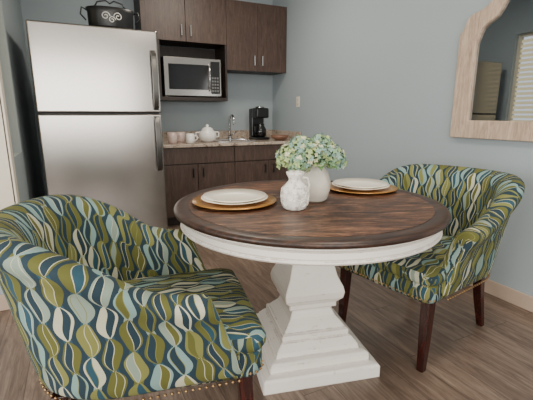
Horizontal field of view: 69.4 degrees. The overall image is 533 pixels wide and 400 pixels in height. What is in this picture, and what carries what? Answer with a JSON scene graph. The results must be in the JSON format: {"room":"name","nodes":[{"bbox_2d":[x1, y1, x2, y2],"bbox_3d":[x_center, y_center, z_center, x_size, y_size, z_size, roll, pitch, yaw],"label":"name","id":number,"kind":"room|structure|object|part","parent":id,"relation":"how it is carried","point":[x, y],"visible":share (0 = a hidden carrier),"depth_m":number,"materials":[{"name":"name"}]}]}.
{"room":"dining room","nodes":[
{"label":"dining room","id":0,"kind":"room"},
{"bbox_2d":[0,0,44,201],"bbox_3d":[-2.010,-0.877,3.046,0.110,2.720,1.930,-6,14,-25],"label":"wall","id":1,"kind":"structure","parent":0,"point":[13,52],"depth_m":2.95,"materials":[{"name":"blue paint"}]},
{"bbox_2d":[20,0,272,195],"bbox_3d":[-1.224,-1.204,4.524,2.850,2.720,0.100,-6,14,-25],"label":"wall","id":2,"kind":"structure","parent":0,"point":[245,91],"depth_m":4.67,"materials":[{"name":"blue paint"}]},
{"bbox_2d":[133,0,286,101],"bbox_3d":[-0.590,-1.773,4.423,1.682,1.245,0.408,-6,14,-25],"label":"upper cabinet","id":3,"kind":"object","parent":2,"relation":"attached to","point":[247,37],"visible":0.88,"depth_m":4.32,"materials":[{"name":"laminate"}]},
{"bbox_2d":[160,56,221,97],"bbox_3d":[-0.861,-1.373,4.361,0.645,0.418,0.338,-6,14,-25],"label":"microwave","id":4,"kind":"object","parent":3,"relation":"in","point":[180,76],"visible":0.96,"depth_m":4.23,"materials":[{"name":"silver plastic"}]},
{"bbox_3d":[-0.852,-1.349,4.219,0.435,0.265,0.004,-6,14,-25],"label":"door glass","id":5,"kind":"part","parent":4,"relation":"part of","materials":[{"name":"black glass"}]},
{"bbox_3d":[-0.637,-1.368,4.306,0.015,0.298,0.042,-6,14,-25],"label":"door handle","id":6,"kind":"part","parent":4,"relation":"part of","materials":[{"name":"silver metal"}]},
{"bbox_3d":[-0.578,-1.378,4.350,0.105,0.345,0.004,-6,14,-25],"label":"control panel","id":7,"kind":"part","parent":4,"relation":"part of","materials":[{"name":"black plastic"}]},
{"bbox_2d":[162,130,271,139],"bbox_3d":[-0.679,-0.814,4.811,1.692,0.100,0.019,-6,14,-25],"label":"backsplash","id":8,"kind":"structure","parent":2,"relation":"attached to","point":[239,133],"depth_m":4.89,"materials":[{"name":"stone"}]},
{"bbox_2d":[0,225,532,399],"bbox_3d":[-0.739,0.999,1.042,5.575,0.080,7.490,-6,14,-25],"label":"floor","id":9,"kind":"structure","parent":0,"point":[467,360],"depth_m":1.93,"materials":[{"name":"wood"}]},
{"bbox_2d":[25,20,167,228],"bbox_3d":[-1.451,-0.492,3.413,0.897,1.810,0.947,-6,14,-25],"label":"refrigerator","id":10,"kind":"object","parent":9,"relation":"on","point":[97,88],"visible":0.91,"depth_m":2.99,"materials":[{"name":"silver metal"}]},
{"bbox_3d":[-1.286,-0.995,2.956,0.897,0.632,0.062,-6,14,-25],"label":"freezer door","id":11,"kind":"part","parent":10,"relation":"part of","materials":[{"name":"metal"}]},
{"bbox_3d":[-1.286,-0.149,3.143,0.897,1.076,0.062,-6,14,-25],"label":"fridge door","id":12,"kind":"part","parent":10,"relation":"part of","materials":[{"name":"metal"}]},
{"bbox_2d":[80,0,139,28],"bbox_3d":[-1.220,-1.445,3.013,0.442,0.221,0.185,-6,14,-25],"label":"planter","id":13,"kind":"object","parent":10,"relation":"on","point":[105,16],"visible":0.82,"depth_m":2.94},
{"bbox_3d":[-1.392,-1.422,2.933,0.058,0.099,0.011,-6,14,-25],"label":"handle","id":14,"kind":"part","parent":13,"relation":"part of","materials":[{"name":"black metal"}]},
{"bbox_3d":[-1.220,-1.413,3.021,0.356,0.155,0.184,-6,14,-25],"label":"pot","id":15,"kind":"part","parent":13,"relation":"part of","materials":[{"name":"black metal"}]},
{"bbox_3d":[-0.895,-0.958,3.085,0.040,0.460,0.065,-6,14,-25],"label":"handle","id":16,"kind":"part","parent":10,"relation":"part of","materials":[{"name":"metal"}]},
{"bbox_3d":[-0.895,-0.465,3.194,0.040,0.450,0.065,-6,14,-25],"label":"handle","id":17,"kind":"part","parent":10,"relation":"part of","materials":[{"name":"metal"}]},
{"bbox_2d":[0,194,265,399],"bbox_3d":[-0.462,0.442,1.369,0.817,0.866,0.772,-4,13,-16],"label":"dining chair","id":18,"kind":"object","parent":9,"relation":"on","point":[105,303],"visible":1,"depth_m":1.07,"materials":[{"name":"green fabric"}]},
{"bbox_3d":[-0.637,0.746,1.167,0.108,0.360,0.055,-4,13,-16],"label":"leg","id":19,"kind":"part","parent":18,"relation":"part of","materials":[{"name":"brown wood"}]},
{"bbox_3d":[-0.415,0.503,1.397,0.708,0.016,0.634,-4,13,-16],"label":"nailhead trim","id":20,"kind":"part","parent":18,"relation":"part of","materials":[{"name":"gold metal"}]},
{"bbox_3d":[-0.373,0.473,1.402,0.605,0.082,0.576,-4,13,-16],"label":"seat rail","id":21,"kind":"part","parent":18,"relation":"part of","materials":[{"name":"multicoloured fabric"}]},
{"bbox_2d":[122,268,265,354],"bbox_3d":[-0.364,0.396,1.388,0.613,0.075,0.592,-4,13,-16],"label":"seat cushion","id":22,"kind":"object","parent":18,"relation":"on","point":[245,331],"depth_m":1.45,"materials":[{"name":"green fabric"}]},
{"bbox_3d":[-0.069,0.720,1.286,0.055,0.360,0.048,-4,13,-16],"label":"leg","id":23,"kind":"part","parent":18,"relation":"part of","materials":[{"name":"brown wood"}]},
{"bbox_2d":[163,144,299,225],"bbox_3d":[-0.502,-0.251,4.588,1.673,0.833,0.786,-6,14,-25],"label":"base cabinet","id":24,"kind":"object","parent":9,"relation":"on","point":[190,170],"visible":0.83,"depth_m":4.13,"materials":[{"name":"laminate"}]},
{"bbox_2d":[162,130,300,147],"bbox_3d":[-0.512,-0.724,4.479,1.692,0.133,0.782,-6,14,-25],"label":"countertop","id":25,"kind":"structure","parent":24,"relation":"on","point":[240,134],"depth_m":4.52,"materials":[{"name":"stone"}]},
{"bbox_2d":[167,132,180,143],"bbox_3d":[-0.978,-0.651,4.036,0.100,0.115,0.125,7,14,30],"label":"coffee mug","id":26,"kind":"object","parent":25,"relation":"on","point":[171,136],"visible":1,"depth_m":3.99,"materials":[{"name":"white ceramic"}]},
{"bbox_2d":[177,132,184,141],"bbox_3d":[-0.958,-0.694,4.241,0.124,0.110,0.100,1,13,7],"label":"coffee mug","id":27,"kind":"object","parent":25,"relation":"on","point":[182,134],"visible":0.68,"depth_m":4.20,"materials":[{"name":"white ceramic"}]},
{"bbox_2d":[186,133,197,142],"bbox_3d":[-0.791,-0.650,4.068,0.117,0.100,0.090,1,12,4],"label":"coffee mug","id":28,"kind":"object","parent":25,"relation":"on","point":[190,137],"visible":0.96,"depth_m":4.04,"materials":[{"name":"white ceramic"}]},
{"bbox_2d":[195,124,218,141],"bbox_3d":[-0.651,-0.737,4.241,0.200,0.195,0.200,4,13,18],"label":"sugar canister","id":29,"kind":"object","parent":25,"relation":"on","point":[207,134],"visible":0.94,"depth_m":4.18,"materials":[{"name":"white ceramic"}]},
{"bbox_2d":[228,114,235,138],"bbox_3d":[-0.427,-0.886,4.667,0.109,0.301,0.171,1,12,3],"label":"faucet","id":30,"kind":"object","parent":25,"relation":"on","point":[231,115],"visible":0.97,"depth_m":4.70,"materials":[{"name":"silver metal"}]},
{"bbox_3d":[-0.418,-0.898,4.652,0.024,0.271,0.163,-6,14,-25],"label":"spout","id":31,"kind":"part","parent":30,"relation":"part of","materials":[{"name":"silver metal"}]},
{"bbox_2d":[214,139,254,141],"bbox_3d":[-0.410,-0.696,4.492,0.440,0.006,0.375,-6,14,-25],"label":"sink","id":32,"kind":"object","parent":25,"relation":"in","point":[216,140],"visible":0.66,"depth_m":4.49,"materials":[{"name":"silver metal"}]},
{"bbox_2d":[249,106,269,139],"bbox_3d":[-0.099,-0.941,4.699,0.197,0.395,0.240,-6,14,-25],"label":"coffee maker","id":33,"kind":"object","parent":25,"relation":"on","point":[257,130],"visible":1,"depth_m":4.64,"materials":[{"name":"black plastic"}]},
{"bbox_2d":[271,135,288,140],"bbox_3d":[0.157,-0.737,4.553,0.220,0.060,0.220,-6,14,-25],"label":"fruit bowl","id":34,"kind":"object","parent":25,"relation":"on","point":[276,137],"visible":0.96,"depth_m":4.49,"materials":[{"name":"brown wood"}]},
{"bbox_2d":[173,180,451,395],"bbox_3d":[0.189,0.380,1.859,1.206,0.776,1.206,-6,14,-25],"label":"dining table","id":35,"kind":"object","parent":9,"relation":"on","point":[308,344],"visible":0.74,"depth_m":1.64,"materials":[{"name":"brown wood"}]},
{"bbox_2d":[192,189,275,209],"bbox_3d":[-0.142,-0.006,1.722,0.374,0.037,0.374,-6,14,-25],"label":"place setting","id":36,"kind":"object","parent":35,"relation":"on","point":[223,199],"visible":1,"depth_m":1.69,"materials":[{"name":"white ceramic"}]},
{"bbox_3d":[-0.142,-0.013,1.721,0.282,0.024,0.282,-6,14,-25],"label":"salad plate","id":37,"kind":"part","parent":36,"relation":"part of","materials":[{"name":"white ceramic"}]},
{"bbox_3d":[-0.142,-0.005,1.722,0.298,0.023,0.298,-6,14,-25],"label":"dinner plate","id":38,"kind":"part","parent":36,"relation":"part of","materials":[{"name":"white ceramic"}]},
{"bbox_2d":[280,170,309,210],"bbox_3d":[0.119,-0.041,1.600,0.121,0.157,0.121,4,13,20],"label":"pitcher","id":39,"kind":"object","parent":35,"relation":"on","point":[294,195],"visible":1,"depth_m":1.56,"materials":[{"name":"white ceramic"}]},
{"bbox_3d":[0.164,-0.058,1.619,0.047,0.089,0.011,-6,14,-25],"label":"handle","id":40,"kind":"part","parent":39,"relation":"part of","materials":[{"name":"ceramic"}]},
{"bbox_2d":[275,133,347,202],"bbox_3d":[0.196,-0.149,1.744,0.313,0.306,0.248,-6,14,-25],"label":"flower vase","id":41,"kind":"object","parent":35,"relation":"on","point":[321,156],"visible":0.98,"depth_m":1.69,"materials":[{"name":"green plant"}]},
{"bbox_2d":[330,178,396,193],"bbox_3d":[0.496,-0.076,2.037,0.374,0.037,0.374,-6,14,-25],"label":"place setting","id":42,"kind":"object","parent":35,"relation":"on","point":[347,185],"visible":0.97,"depth_m":2.00,"materials":[{"name":"white ceramic"}]},
{"bbox_3d":[0.496,-0.082,2.036,0.282,0.024,0.282,-6,14,-25],"label":"salad plate","id":43,"kind":"part","parent":42,"relation":"part of","materials":[{"name":"white ceramic"}]},
{"bbox_3d":[0.496,-0.075,2.037,0.298,0.023,0.298,-6,14,-25],"label":"dinner plate","id":44,"kind":"part","parent":42,"relation":"part of","materials":[{"name":"white ceramic"}]},
{"bbox_2d":[338,164,524,372],"bbox_3d":[0.856,0.282,2.094,0.817,0.866,0.772,-9,15,-35],"label":"dining chair","id":45,"kind":"object","parent":9,"relation":"on","point":[480,203],"visible":0.72,"depth_m":1.83,"materials":[{"name":"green fabric"}]},
{"bbox_3d":[0.438,0.529,2.150,0.055,0.360,0.048,-9,15,-35],"label":"leg","id":46,"kind":"part","parent":45,"relation":"part of","materials":[{"name":"brown wood"}]},
{"bbox_3d":[0.781,0.330,2.050,0.605,0.082,0.576,-9,15,-35],"label":"seat rail","id":47,"kind":"part","parent":45,"relation":"part of","materials":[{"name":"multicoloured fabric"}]},
{"bbox_2d":[369,234,453,285],"bbox_3d":[0.773,0.255,2.027,0.613,0.075,0.592,-9,15,-35],"label":"seat cushion","id":48,"kind":"object","parent":45,"relation":"on","point":[429,267],"depth_m":1.74,"materials":[{"name":"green fabric"}]},
{"bbox_3d":[0.816,0.352,2.080,0.708,0.016,0.634,-9,15,-35],"label":"nailhead trim","id":49,"kind":"part","parent":45,"relation":"part of","materials":[{"name":"gold metal"}]},
{"bbox_3d":[0.725,0.615,1.762,0.055,0.360,0.048,-9,15,-35],"label":"leg","id":50,"kind":"part","parent":45,"relation":"part of","materials":[{"name":"brown wood"}]},
{"bbox_3d":[1.170,0.534,2.126,0.108,0.360,0.055,-9,15,-35],"label":"leg","id":51,"kind":"part","parent":45,"relation":"part of","materials":[{"name":"brown wood"}]},
{"bbox_2d":[272,0,532,296],"bbox_3d":[1.722,-0.627,1.912,0.100,2.720,7.490,-6,14,-25],"label":"wall","id":52,"kind":"structure","parent":0,"point":[376,77],"depth_m":3.20,"materials":[{"name":"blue paint"}]},
{"bbox_2d":[296,96,299,106],"bbox_3d":[0.368,-1.149,4.511,0.008,0.120,0.072,-6,14,-25],"label":"wall outlet","id":53,"kind":"object","parent":52,"relation":"attached to","point":[297,98],"visible":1,"depth_m":4.50,"materials":[{"name":"white plastic"}]},
{"bbox_2d":[450,0,532,141],"bbox_3d":[1.533,-0.866,2.096,0.034,1.088,1.100,-6,14,-25],"label":"wall mirror","id":54,"kind":"object","parent":52,"relation":"attached to","point":[493,99],"visible":1,"depth_m":2.36,"materials":[{"name":"brown wood"}]},
{"bbox_3d":[1.537,-0.860,2.099,0.001,0.845,0.850,-6,14,-25],"label":"glass","id":55,"kind":"part","parent":54,"relation":"part of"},
{"bbox_2d":[470,279,532,312],"bbox_3d":[1.843,0.737,1.824,0.014,0.095,6.500,-6,14,-25],"label":"baseboard","id":56,"kind":"structure","parent":52,"relation":"attached to","point":[515,297],"depth_m":2.43,"materials":[{"name":"beige wood"}]},
{"bbox_3d":[-2.696,-0.559,1.606,2.635,2.720,0.120,-6,14,-25],"label":"wall","id":57,"kind":"structure","parent":0,"visible":0},
{"bbox_2d":[0,294,9,310],"bbox_3d":[-2.656,0.732,1.832,2.655,0.100,0.020,-6,14,-25],"label":"baseboard","id":58,"kind":"structure","parent":57,"relation":"attached to","point":[3,303],"depth_m":2.33,"materials":[{"name":"beige wood"}]},
{"bbox_2d":[0,64,19,209],"bbox_3d":[-1.529,-0.516,2.150,0.120,2.200,0.085,-6,14,-25],"label":"trim","id":59,"kind":"structure","parent":57,"relation":"attached to","point":[9,194],"depth_m":2.20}
]}

